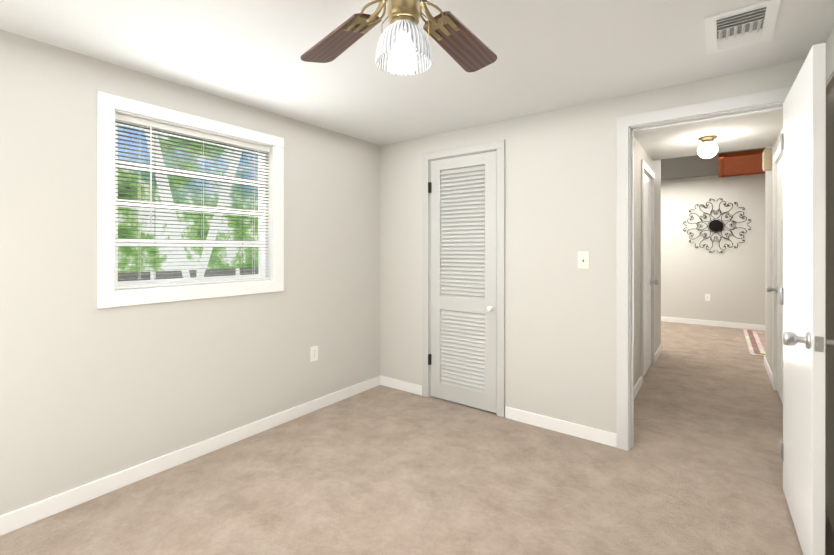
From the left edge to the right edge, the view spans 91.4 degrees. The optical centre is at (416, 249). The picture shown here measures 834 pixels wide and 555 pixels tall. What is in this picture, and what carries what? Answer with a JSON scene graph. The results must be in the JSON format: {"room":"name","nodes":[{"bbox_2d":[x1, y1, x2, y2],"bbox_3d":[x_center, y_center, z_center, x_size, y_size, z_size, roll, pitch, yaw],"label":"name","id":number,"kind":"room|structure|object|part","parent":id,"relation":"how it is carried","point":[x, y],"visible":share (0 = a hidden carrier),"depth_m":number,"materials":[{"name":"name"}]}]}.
{"room":"empty bedroom","nodes":[
{"label":"empty bedroom","id":0,"kind":"room"},
{"bbox_2d":[0,29,379,515],"bbox_3d":[-1.305,-0.083,2.664,0.140,2.700,4.620,0,0,37],"label":"wall","id":1,"kind":"structure","parent":0,"point":[90,391],"depth_m":2.21,"materials":[{"name":"grey paint"}]},
{"bbox_2d":[0,376,379,535],"bbox_3d":[-1.446,1.224,2.346,0.013,0.086,3.700,0,0,37],"label":"baseboard","id":2,"kind":"structure","parent":1,"relation":"attached to","point":[32,513],"depth_m":2.30,"materials":[{"name":"white wood"}]},
{"bbox_2d":[97,91,283,308],"bbox_3d":[-1.364,-0.258,2.571,0.156,1.116,1.106,0,0,37],"label":"window","id":3,"kind":"structure","parent":1,"relation":"in","point":[109,106],"depth_m":2.44,"materials":[{"name":"white wood"}]},
{"bbox_3d":[-1.394,-0.261,2.593,0.059,0.950,0.946,0,0,37],"label":"window sash","id":4,"kind":"part","parent":3,"relation":"part of","materials":[{"name":"white plastic"}]},
{"bbox_2d":[115,113,269,288],"bbox_3d":[-1.346,-0.262,2.558,0.050,0.944,0.938,0,0,37],"label":"window blind","id":5,"kind":"object","parent":3,"relation":"attached to","point":[151,126],"visible":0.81,"depth_m":2.50,"materials":[{"name":"white plastic"}]},
{"bbox_2d":[311,345,317,361],"bbox_3d":[-0.809,0.817,3.205,0.008,0.115,0.070,0,0,37],"label":"outlet","id":6,"kind":"object","parent":1,"relation":"attached to","point":[314,353],"visible":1,"depth_m":3.20,"materials":[{"name":"white plastic"}]},
{"bbox_2d":[0,321,833,554],"bbox_3d":[1.796,1.317,3.359,5.240,0.100,9.440,0,0,37],"label":"floor","id":7,"kind":"structure","parent":0,"point":[697,469],"depth_m":2.18,"materials":[{"name":"beige carpet"}]},
{"bbox_2d":[743,329,764,356],"bbox_3d":[5.204,1.259,5.202,1.540,0.012,1.930,0,0,37],"label":"rug","id":8,"kind":"object","parent":7,"relation":"on","point":[755,339],"visible":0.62,"depth_m":5.56,"materials":[{"name":"fabric"}]},
{"bbox_2d":[0,0,833,179],"bbox_3d":[1.796,-1.159,3.357,5.240,0.350,9.440,0,0,37],"label":"ceiling","id":9,"kind":"structure","parent":0,"point":[554,54],"depth_m":2.06,"materials":[{"name":"white paint"}]},
{"bbox_2d":[300,0,496,75],"bbox_3d":[-0.026,-0.752,1.173,1.107,0.459,1.081,0,0,37],"label":"ceiling fan light","id":10,"kind":"object","parent":9,"relation":"hanging from","point":[403,38],"visible":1,"depth_m":1.27,"materials":[{"name":"brown wood"}]},
{"bbox_2d":[697,135,717,158],"bbox_3d":[2.539,-0.891,3.551,0.150,0.185,0.150,0,0,37],"label":"globe ceiling light","id":11,"kind":"object","parent":9,"relation":"attached to","point":[708,148],"visible":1,"depth_m":3.51,"materials":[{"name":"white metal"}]},
{"bbox_2d":[719,149,764,176],"bbox_3d":[4.637,-1.206,5.729,0.620,0.060,1.720,0,0,37],"label":"ceiling panel","id":12,"kind":"object","parent":9,"relation":"attached to","point":[742,163],"visible":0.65,"depth_m":5.60,"materials":[{"name":"brown wood"}]},
{"bbox_2d":[704,0,780,54],"bbox_3d":[1.429,-0.971,1.803,0.245,0.022,0.400,0,0,37],"label":"ceiling vent","id":13,"kind":"object","parent":9,"relation":"in","point":[747,25],"visible":1,"depth_m":1.77,"materials":[{"name":"white metal"}]},
{"bbox_2d":[380,59,805,432],"bbox_3d":[0.873,-0.083,2.998,3.230,2.700,0.120,0,0,37],"label":"wall","id":14,"kind":"structure","parent":0,"point":[560,213],"depth_m":2.87,"materials":[{"name":"grey paint"}]},
{"bbox_2d":[380,375,422,395],"bbox_3d":[-0.136,1.223,3.668,0.455,0.086,0.013,0,0,37],"label":"baseboard","id":15,"kind":"structure","parent":14,"relation":"attached to","point":[413,388],"depth_m":3.66,"materials":[{"name":"white wood"}]},
{"bbox_2d":[428,151,496,412],"bbox_3d":[0.356,0.245,3.303,0.627,2.018,0.082,0,0,37],"label":"closet door","id":16,"kind":"structure","parent":14,"relation":"in","point":[462,355],"depth_m":3.30,"materials":[{"name":"grey paint"}]},
{"bbox_2d":[423,140,504,417],"bbox_3d":[0.393,0.216,3.347,0.761,2.101,0.136,0,0,37],"label":"trim","id":17,"kind":"structure","parent":14,"relation":"attached to","point":[498,146],"depth_m":3.12,"materials":[{"name":"grey paint"}]},
{"bbox_2d":[505,406,615,446],"bbox_3d":[0.975,1.224,2.840,0.766,0.086,0.013,0,0,37],"label":"baseboard","id":18,"kind":"structure","parent":14,"relation":"attached to","point":[573,429],"depth_m":2.81,"materials":[{"name":"white wood"}]},
{"bbox_2d":[578,251,588,268],"bbox_3d":[1.116,0.067,2.732,0.070,0.115,0.016,0,0,37],"label":"switch plate","id":19,"kind":"object","parent":14,"relation":"attached to","point":[583,259],"visible":1,"depth_m":2.73,"materials":[{"name":"white plastic"}]},
{"bbox_2d":[616,87,790,450],"bbox_3d":[1.686,0.210,2.392,0.908,2.114,0.154,0,0,37],"label":"trim","id":20,"kind":"structure","parent":14,"relation":"attached to","point":[753,103],"depth_m":2.57,"materials":[{"name":"white paint"}]},
{"bbox_2d":[780,42,833,554],"bbox_3d":[1.720,0.243,1.824,0.187,2.025,0.774,0,0,36],"label":"bedroom door","id":21,"kind":"structure","parent":14,"relation":"in","point":[806,342],"depth_m":1.62,"materials":[{"name":"white wood"}]},
{"bbox_2d":[634,137,660,385],"bbox_3d":[2.136,-0.084,3.965,0.120,2.700,2.940,0,0,37],"label":"wall","id":22,"kind":"structure","parent":0,"point":[640,153],"depth_m":3.80,"materials":[{"name":"grey paint"}]},
{"bbox_2d":[634,376,641,397],"bbox_3d":[1.711,1.224,3.285,0.013,0.086,1.310,0,0,37],"label":"baseboard","id":23,"kind":"structure","parent":22,"relation":"attached to","point":[638,385],"depth_m":3.63,"materials":[{"name":"white wood"}]},
{"bbox_2d":[641,159,654,384],"bbox_3d":[2.316,0.209,4.192,0.137,2.114,0.868,0,0,37],"label":"door frame","id":24,"kind":"structure","parent":22,"relation":"attached to","point":[647,171],"depth_m":4.35,"materials":[{"name":"white paint"}]},
{"bbox_2d":[644,173,658,374],"bbox_3d":[2.336,0.241,4.177,0.187,2.025,0.733,0,0,37],"label":"hall door","id":25,"kind":"structure","parent":22,"relation":"in","point":[648,281],"depth_m":4.21,"materials":[{"name":"grey paint"},{"name":"satin nickel"}]},
{"bbox_2d":[655,344,661,361],"bbox_3d":[2.841,1.222,4.802,0.016,0.086,0.735,0,0,37],"label":"baseboard","id":26,"kind":"structure","parent":22,"relation":"attached to","point":[657,353],"depth_m":4.81,"materials":[{"name":"white wood"}]},
{"bbox_2d":[661,174,764,324],"bbox_3d":[4.582,-0.087,7.093,5.240,2.700,0.120,0,0,37],"label":"wall","id":27,"kind":"structure","parent":0,"point":[731,281],"depth_m":6.75,"materials":[{"name":"grey paint"}]},
{"bbox_2d":[705,294,709,300],"bbox_3d":[4.864,0.793,6.804,0.070,0.115,0.008,0,0,37],"label":"outlet","id":28,"kind":"object","parent":27,"relation":"attached to","point":[707,297],"visible":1,"depth_m":6.80,"materials":[{"name":"white plastic"}]},
{"bbox_2d":[661,316,764,330],"bbox_3d":[4.542,1.220,7.041,5.000,0.086,0.013,0,0,37],"label":"baseboard","id":29,"kind":"structure","parent":27,"relation":"attached to","point":[665,319],"depth_m":6.74,"materials":[{"name":"white wood"}]},
{"bbox_2d":[683,198,750,252],"bbox_3d":[4.930,-0.402,6.707,0.904,0.904,0.042,0,0,37],"label":"artwork","id":30,"kind":"object","parent":27,"relation":"attached to","point":[715,225],"visible":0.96,"depth_m":6.70,"materials":[{"name":"black metal"}]},
{"bbox_2d":[765,28,833,373],"bbox_3d":[1.856,-0.082,1.716,0.120,2.700,6.880,0,0,37],"label":"wall","id":31,"kind":"structure","parent":0,"point":[769,233],"depth_m":4.05,"materials":[{"name":"grey paint"}]},
{"bbox_2d":[763,149,770,170],"bbox_3d":[3.519,-0.904,4.093,0.056,0.200,0.140,0,0,37],"label":"door chime","id":32,"kind":"object","parent":31,"relation":"attached to","point":[766,159],"visible":0.98,"depth_m":4.04,"materials":[{"name":"beige plastic"}]},
{"bbox_2d":[764,356,771,383],"bbox_3d":[3.568,1.223,4.121,0.016,0.086,0.960,0,0,37],"label":"baseboard","id":33,"kind":"structure","parent":31,"relation":"attached to","point":[766,364],"depth_m":4.12,"materials":[{"name":"white wood"}]},
{"bbox_2d":[766,156,782,403],"bbox_3d":[3.022,0.242,3.341,0.187,2.025,0.773,0,0,37],"label":"hall door","id":34,"kind":"structure","parent":31,"relation":"in","point":[779,275],"depth_m":3.45,"materials":[{"name":"white wood"}]},
{"bbox_2d":[772,146,782,390],"bbox_3d":[3.045,0.209,3.325,0.137,2.114,0.908,0,0,37],"label":"door frame","id":35,"kind":"structure","parent":31,"relation":"attached to","point":[778,155],"depth_m":3.67,"materials":[{"name":"white wood"}]},
{"bbox_2d":[825,84,833,530],"bbox_3d":[1.496,0.256,1.330,0.070,2.000,1.654,0,0,37],"label":"door","id":36,"kind":"structure","parent":31,"relation":"in","point":[829,408],"depth_m":1.88,"materials":[{"name":"brown paint"}]},
{"bbox_2d":[826,70,833,93],"bbox_3d":[1.536,0.247,1.297,0.132,2.042,1.785,0,0,37],"label":"door frame","id":37,"kind":"structure","parent":31,"relation":"attached to","point":[829,82],"depth_m":1.83,"materials":[{"name":"white paint"}]},
{"label":"outside","id":38,"kind":"structure","parent":0,"visible":0},
{"bbox_2d":[117,125,257,272],"bbox_3d":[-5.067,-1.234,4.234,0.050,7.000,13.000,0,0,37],"label":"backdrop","id":39,"kind":"structure","parent":38,"point":[172,263],"depth_m":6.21,"materials":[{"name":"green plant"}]},
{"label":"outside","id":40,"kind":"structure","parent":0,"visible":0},
{"bbox_2d":[118,130,257,281],"bbox_3d":[-4.956,-0.969,1.999,0.180,5.504,15.550,0,0,37],"label":"trunks","id":41,"kind":"object","parent":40,"point":[157,274],"depth_m":4.81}
]}

